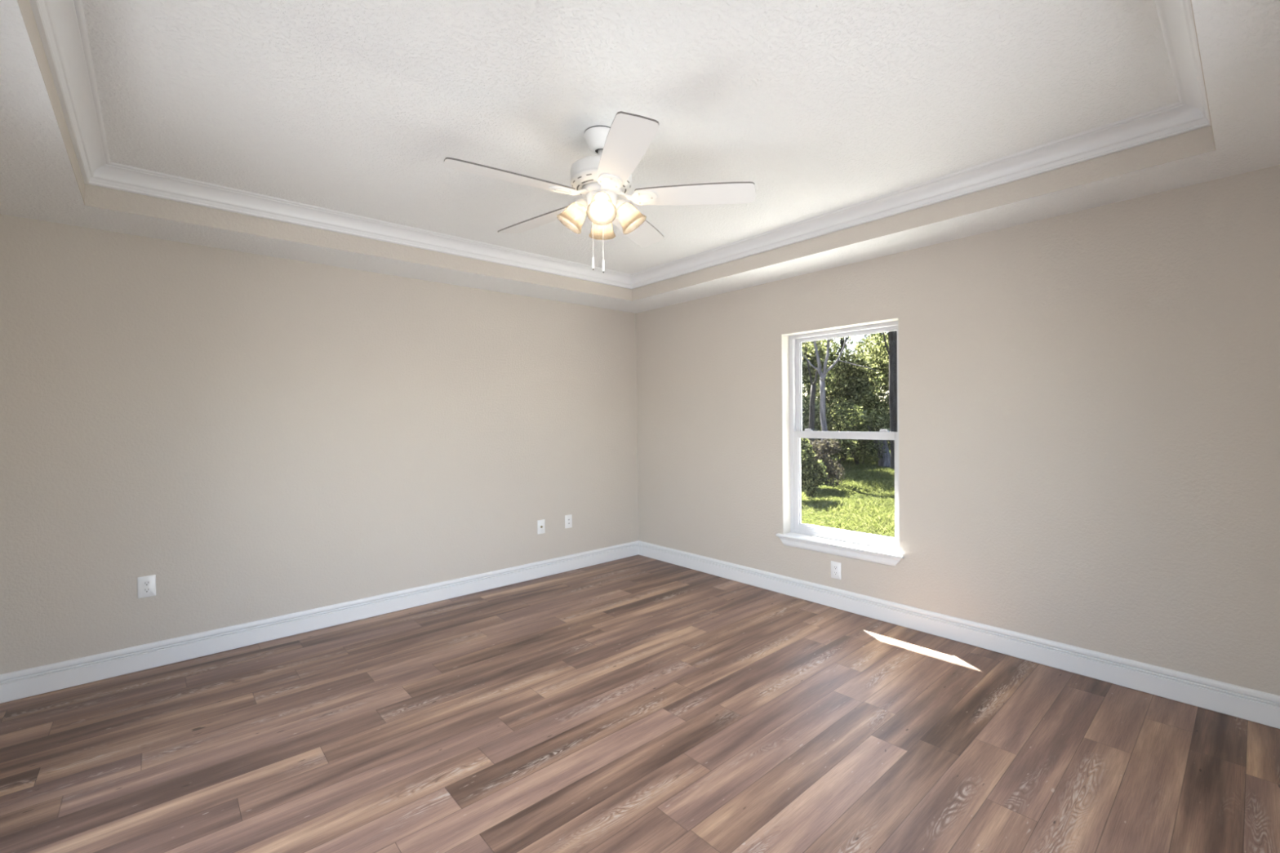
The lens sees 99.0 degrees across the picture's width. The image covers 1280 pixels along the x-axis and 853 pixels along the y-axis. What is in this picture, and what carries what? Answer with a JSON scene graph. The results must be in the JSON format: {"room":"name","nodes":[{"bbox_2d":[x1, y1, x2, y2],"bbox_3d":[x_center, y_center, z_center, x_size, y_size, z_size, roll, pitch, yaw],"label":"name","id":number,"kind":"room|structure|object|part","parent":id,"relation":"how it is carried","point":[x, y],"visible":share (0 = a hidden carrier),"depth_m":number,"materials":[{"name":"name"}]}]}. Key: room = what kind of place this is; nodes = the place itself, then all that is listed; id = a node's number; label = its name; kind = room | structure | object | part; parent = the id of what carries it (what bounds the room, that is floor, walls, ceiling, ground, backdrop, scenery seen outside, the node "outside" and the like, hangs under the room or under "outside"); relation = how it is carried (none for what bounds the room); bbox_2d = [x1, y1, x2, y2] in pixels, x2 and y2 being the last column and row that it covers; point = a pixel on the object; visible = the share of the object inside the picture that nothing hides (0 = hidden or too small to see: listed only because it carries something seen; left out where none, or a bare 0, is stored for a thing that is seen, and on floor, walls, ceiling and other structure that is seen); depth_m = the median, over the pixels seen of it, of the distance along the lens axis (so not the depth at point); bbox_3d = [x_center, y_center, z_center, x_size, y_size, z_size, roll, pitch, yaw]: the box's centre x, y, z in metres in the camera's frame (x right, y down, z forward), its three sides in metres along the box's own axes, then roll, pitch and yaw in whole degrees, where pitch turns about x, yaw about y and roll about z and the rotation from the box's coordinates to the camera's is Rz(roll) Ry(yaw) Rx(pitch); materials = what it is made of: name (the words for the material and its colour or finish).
{"room":"empty bedroom","nodes":[
{"label":"empty bedroom","id":0,"kind":"room"},
{"bbox_2d":[0,213,638,674],"bbox_3d":[-1.700,0.040,4.182,4.690,2.900,0.200,-1,1,-41],"label":"wall","id":1,"kind":"structure","parent":0,"point":[259,437],"depth_m":3.44,"materials":[{"name":"paint"}]},
{"bbox_2d":[137,574,155,598],"bbox_3d":[-2.787,0.905,3.087,0.078,0.120,0.008,-1,1,-41],"label":"power outlet","id":2,"kind":"object","parent":1,"relation":"attached to","point":[146,585],"visible":1,"depth_m":3.08,"materials":[{"name":"white plastic"}]},
{"bbox_2d":[142,587,151,592],"bbox_3d":[-2.785,0.924,3.085,0.034,0.029,0.003,-1,1,-41],"label":"receptacle","id":3,"kind":"object","parent":2,"relation":"attached to","point":[144,589],"depth_m":3.08,"materials":[{"name":"grey plastic"}]},
{"bbox_2d":[142,580,151,586],"bbox_3d":[-2.785,0.885,3.085,0.034,0.029,0.003,-1,1,-41],"label":"receptacle","id":4,"kind":"object","parent":2,"relation":"attached to","point":[145,583],"depth_m":3.08,"materials":[{"name":"grey plastic"}]},
{"bbox_2d":[0,540,638,703],"bbox_3d":[-1.614,1.268,4.120,4.290,0.140,0.016,-1,1,-41],"label":"baseboard","id":5,"kind":"structure","parent":1,"relation":"attached to","point":[16,685],"depth_m":3.45,"materials":[{"name":"white paint"}]},
{"bbox_2d":[537,519,545,533],"bbox_3d":[-0.861,0.879,4.783,0.074,0.120,0.017,-1,1,-41],"label":"plate","id":6,"kind":"object","parent":1,"relation":"attached to","point":[540,523],"visible":1,"depth_m":4.78,"materials":[{"name":"white plastic"}]},
{"bbox_2d":[564,514,572,528],"bbox_3d":[-0.650,0.865,4.975,0.074,0.120,0.008,-1,1,-41],"label":"electrical outlet","id":7,"kind":"object","parent":1,"relation":"attached to","point":[568,518],"visible":1,"depth_m":4.97,"materials":[{"name":"white plastic"}]},
{"bbox_2d":[0,555,1279,852],"bbox_3d":[-0.140,1.423,2.458,4.690,0.150,4.860,-1,1,-41],"label":"floor","id":8,"kind":"structure","parent":0,"point":[637,704],"depth_m":2.31,"materials":[{"name":"brown wood"}]},
{"bbox_2d":[0,0,1279,313],"bbox_3d":[-0.173,-1.242,2.416,4.290,0.301,4.460,-1,1,-41],"label":"ceiling","id":9,"kind":"structure","parent":0,"point":[353,107],"depth_m":2.19,"materials":[{"name":"paint"}]},
{"bbox_2d":[29,0,110,183],"bbox_3d":[-1.435,-1.210,1.300,0.096,0.098,3.620,-1,1,-41],"label":"trim","id":10,"kind":"structure","parent":9,"relation":"attached to","point":[61,25],"depth_m":1.89,"materials":[{"name":"white paint"}]},
{"bbox_2d":[86,162,631,288],"bbox_3d":[-1.340,-1.249,3.736,3.466,0.098,0.096,-1,1,-41],"label":"trim","id":11,"kind":"structure","parent":9,"relation":"attached to","point":[113,175],"depth_m":3.26,"materials":[{"name":"white paint"}]},
{"bbox_2d":[443,111,755,272],"bbox_3d":[-0.205,-0.979,2.413,1.296,0.625,1.298,-1,1,-41],"label":"ceiling fan","id":12,"kind":"object","parent":9,"relation":"hanging from","point":[602,179],"visible":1,"depth_m":2.34,"materials":[{"name":"white"}]},
{"bbox_3d":[-0.519,-1.003,2.196,0.530,0.037,0.146,-1,1,-32],"label":"blade","id":13,"kind":"part","parent":12,"relation":"part of","materials":[{"name":"white wood"}]},
{"bbox_3d":[-0.490,-1.011,2.683,0.530,0.037,0.146,0,1,40],"label":"blade","id":14,"kind":"part","parent":12,"relation":"part of","materials":[{"name":"white wood"}]},
{"bbox_3d":[-0.306,-0.924,2.415,0.128,0.136,0.123,-1,1,-41],"label":"lamp shade","id":15,"kind":"part","parent":12,"relation":"part of","materials":[{"name":"white glass"}]},
{"bbox_3d":[-0.248,-0.981,2.420,0.078,0.048,0.058,-1,1,-27],"label":"lamp arm","id":16,"kind":"part","parent":12,"relation":"part of","materials":[{"name":"white metal"}]},
{"bbox_3d":[-0.205,-0.855,2.372,0.004,0.240,0.003,-1,1,-41],"label":"pull chain","id":17,"kind":"part","parent":12,"relation":"part of","materials":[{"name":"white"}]},
{"bbox_3d":[-0.163,-0.924,2.283,0.123,0.136,0.128,-1,1,-41],"label":"lamp shade","id":18,"kind":"part","parent":12,"relation":"part of","materials":[{"name":"white glass"}]},
{"bbox_3d":[-0.170,-0.980,2.342,0.058,0.048,0.078,-1,1,-27],"label":"lamp arm","id":19,"kind":"part","parent":12,"relation":"part of","materials":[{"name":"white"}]},
{"bbox_3d":[-0.175,-0.928,2.559,0.123,0.136,0.128,-1,1,-41],"label":"lamp shade","id":20,"kind":"part","parent":12,"relation":"part of","materials":[{"name":"white glass"}]},
{"bbox_3d":[-0.091,-0.982,2.420,0.078,0.048,0.058,-1,1,-27],"label":"lamp arm","id":21,"kind":"part","parent":12,"relation":"part of","materials":[{"name":"white metal"}]},
{"bbox_3d":[-0.065,-1.006,2.018,0.146,0.037,0.530,-1,1,-14],"label":"blade","id":22,"kind":"part","parent":12,"relation":"part of","materials":[{"name":"white wood"}]},
{"bbox_3d":[-0.031,-0.927,2.427,0.128,0.136,0.123,-1,1,-41],"label":"lamp shade","id":23,"kind":"part","parent":12,"relation":"part of","materials":[{"name":"white glass"}]},
{"bbox_3d":[-0.018,-1.019,2.806,0.146,0.037,0.530,0,1,22],"label":"blade","id":24,"kind":"part","parent":12,"relation":"part of","materials":[{"name":"white wood"}]},
{"bbox_3d":[0.244,-1.016,2.395,0.530,0.037,0.146,-1,1,4],"label":"blade","id":25,"kind":"part","parent":12,"relation":"part of","materials":[{"name":"white wood"}]},
{"bbox_2d":[631,102,1210,289],"bbox_3d":[1.090,-1.276,3.532,0.096,0.098,3.620,-1,1,-41],"label":"trim","id":26,"kind":"structure","parent":9,"relation":"attached to","point":[1177,118],"depth_m":2.85,"materials":[{"name":"white paint"}]},
{"bbox_2d":[1154,0,1210,124],"bbox_3d":[0.995,-1.236,1.096,3.466,0.098,0.096,-1,1,-41],"label":"trim","id":27,"kind":"structure","parent":9,"relation":"attached to","point":[1175,17],"depth_m":1.85,"materials":[{"name":"white paint"}]},
{"bbox_2d":[635,164,1279,695],"bbox_3d":[1.591,0.005,3.848,0.200,2.900,4.660,-1,1,-41],"label":"wall","id":28,"kind":"structure","parent":0,"point":[1089,399],"depth_m":2.96,"materials":[{"name":"paint"}]},
{"bbox_2d":[831,560,841,579],"bbox_3d":[1.408,1.034,3.928,0.008,0.120,0.078,-1,1,-41],"label":"power outlet","id":29,"kind":"object","parent":28,"relation":"attached to","point":[836,572],"visible":1,"depth_m":3.92,"materials":[{"name":"white plastic"}]},
{"bbox_2d":[775,317,904,566],"bbox_3d":[1.450,0.105,3.964,0.212,1.640,0.964,-1,1,-41],"label":"window","id":30,"kind":"structure","parent":28,"relation":"in","point":[872,548],"depth_m":4.13,"materials":[{"name":"white plastic"}]},
{"bbox_3d":[1.431,0.849,3.951,0.137,0.020,0.964,-1,1,-41],"label":"sill","id":31,"kind":"part","parent":30,"relation":"part of","materials":[{"name":"white paint"}]},
{"bbox_3d":[1.486,0.776,3.993,0.008,0.008,0.490,-1,1,-41],"label":"lift rail","id":32,"kind":"part","parent":30,"relation":"part of","materials":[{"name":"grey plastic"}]},
{"bbox_3d":[1.496,0.427,3.999,0.030,0.781,0.830,-1,1,-41],"label":"sash","id":33,"kind":"part","parent":30,"relation":"part of","materials":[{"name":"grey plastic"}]},
{"bbox_3d":[1.513,-0.300,4.010,0.027,0.775,0.830,-1,1,-41],"label":"sash","id":34,"kind":"part","parent":30,"relation":"part of","materials":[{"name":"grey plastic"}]},
{"bbox_2d":[638,540,1279,728],"bbox_3d":[1.459,1.235,3.871,0.016,0.140,4.460,-1,1,-41],"label":"baseboard","id":35,"kind":"structure","parent":28,"relation":"attached to","point":[1241,702],"depth_m":3.08,"materials":[{"name":"white paint"}]},
{"label":"outside","id":36,"kind":"structure","parent":0,"visible":0},
{"bbox_2d":[800,448,894,537],"bbox_3d":[15.917,0.875,32.973,59.800,0.099,70.000,-1,1,-41],"label":"ground","id":37,"kind":"structure","parent":36,"point":[889,449],"depth_m":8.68,"materials":[{"name":"plant"}]},
{"bbox_2d":[800,438,827,500],"bbox_3d":[2.856,0.798,10.126,1.085,1.272,0.829,-1,1,-21],"label":"bush","id":38,"kind":"object","parent":37,"relation":"on","point":[809,477],"visible":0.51,"depth_m":9.97,"materials":[{"name":"green plant"}]},
{"bbox_2d":[801,339,833,442],"bbox_3d":[4.223,-0.782,13.627,1.216,4.313,0.819,0,1,16],"label":"slender tree","id":39,"kind":"object","parent":37,"relation":"on","point":[811,414],"visible":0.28,"depth_m":13.59,"materials":[{"name":"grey plant"}]},
{"bbox_2d":[801,338,836,431],"bbox_3d":[5.056,-2.087,18.019,3.650,6.789,5.500,-1,1,-11],"label":"leafy tree","id":40,"kind":"object","parent":37,"relation":"on","point":[806,379],"visible":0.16,"depth_m":16.22,"materials":[{"name":"green plant"}]},
{"bbox_2d":[807,438,845,488],"bbox_3d":[3.688,0.807,11.744,1.340,1.185,1.426,-1,1,-41],"label":"bush","id":41,"kind":"object","parent":37,"relation":"on","point":[826,447],"visible":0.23,"depth_m":11.57,"materials":[{"name":"green plant"}]},
{"bbox_2d":[802,337,850,408],"bbox_3d":[7.275,-4.409,26.853,5.835,11.098,5.436,-1,1,-23],"label":"leafy tree","id":42,"kind":"object","parent":37,"relation":"on","point":[846,348],"visible":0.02,"depth_m":25.61,"materials":[{"name":"green plant"}]},
{"bbox_2d":[802,400,851,460],"bbox_3d":[5.013,0.252,16.297,2.746,2.118,1.850,-1,1,-41],"label":"bush","id":43,"kind":"object","parent":37,"relation":"on","point":[816,415],"visible":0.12,"depth_m":15.79,"materials":[{"name":"green plant"}]},
{"bbox_2d":[801,336,858,423],"bbox_3d":[6.568,-2.600,20.235,3.948,7.694,3.274,-1,1,-41],"label":"leafy tree","id":44,"kind":"object","parent":37,"relation":"on","point":[838,347],"visible":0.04,"depth_m":19.49,"materials":[{"name":"green plant"}]},
{"bbox_2d":[801,335,875,484],"bbox_3d":[4.398,-1.042,12.731,2.257,4.853,0.986,0,1,20],"label":"forked tree","id":45,"kind":"object","parent":37,"relation":"on","point":[822,375],"visible":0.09,"depth_m":12.74,"materials":[{"name":"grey plant"}]},
{"bbox_2d":[802,396,887,467],"bbox_3d":[5.745,0.201,16.413,2.636,2.192,2.663,-1,1,-41],"label":"bush","id":46,"kind":"object","parent":37,"relation":"on","point":[842,442],"visible":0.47,"depth_m":15.92,"materials":[{"name":"green plant"}]},
{"bbox_2d":[805,349,884,462],"bbox_3d":[6.962,-0.703,18.809,3.343,3.950,2.714,-1,1,-41],"label":"leafy tree","id":47,"kind":"object","parent":37,"relation":"on","point":[855,384],"visible":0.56,"depth_m":18.11,"materials":[{"name":"green plant"}]},
{"bbox_2d":[815,361,887,427],"bbox_3d":[11.333,-1.240,28.973,4.172,4.587,4.208,-1,1,-41],"label":"leafy tree","id":48,"kind":"object","parent":37,"relation":"on","point":[842,362],"visible":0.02,"depth_m":28.25,"materials":[{"name":"green plant"}]},
{"bbox_2d":[817,409,889,464],"bbox_3d":[6.849,0.386,17.009,2.756,1.787,1.764,-1,1,7],"label":"bush","id":49,"kind":"object","parent":37,"relation":"on","point":[855,454],"visible":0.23,"depth_m":16.84,"materials":[{"name":"green plant"}]},
{"bbox_2d":[836,333,889,455],"bbox_3d":[8.684,-1.086,19.967,3.006,4.652,3.587,-1,1,-41],"label":"leafy tree","id":50,"kind":"object","parent":37,"relation":"on","point":[881,359],"visible":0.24,"depth_m":19.41,"materials":[{"name":"green plant"}]},
{"bbox_2d":[844,403,889,455],"bbox_3d":[8.155,0.211,18.150,2.714,2.067,2.322,-1,1,-24],"label":"bush","id":51,"kind":"object","parent":37,"relation":"on","point":[887,415],"visible":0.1,"depth_m":17.62,"materials":[{"name":"green plant"}]},
{"bbox_2d":[848,408,890,466],"bbox_3d":[6.939,0.396,16.576,1.288,1.873,0.824,0,1,33],"label":"tree","id":52,"kind":"object","parent":37,"relation":"on","point":[885,461],"visible":0.66,"depth_m":16.38,"materials":[{"name":"green plant"}]},
{"bbox_2d":[855,332,888,413],"bbox_3d":[12.924,-2.703,28.177,4.268,7.493,4.683,-1,1,-41],"label":"leafy tree","id":53,"kind":"object","parent":37,"relation":"on","point":[881,333],"visible":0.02,"depth_m":27.61,"materials":[{"name":"green plant"}]},
{"bbox_2d":[882,330,897,469],"bbox_3d":[6.271,-2.700,15.020,5.354,8.054,2.005,0,1,28],"label":"oak tree","id":54,"kind":"object","parent":37,"relation":"on","point":[892,335],"visible":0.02,"depth_m":14.65,"materials":[{"name":"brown plant"}]}
]}

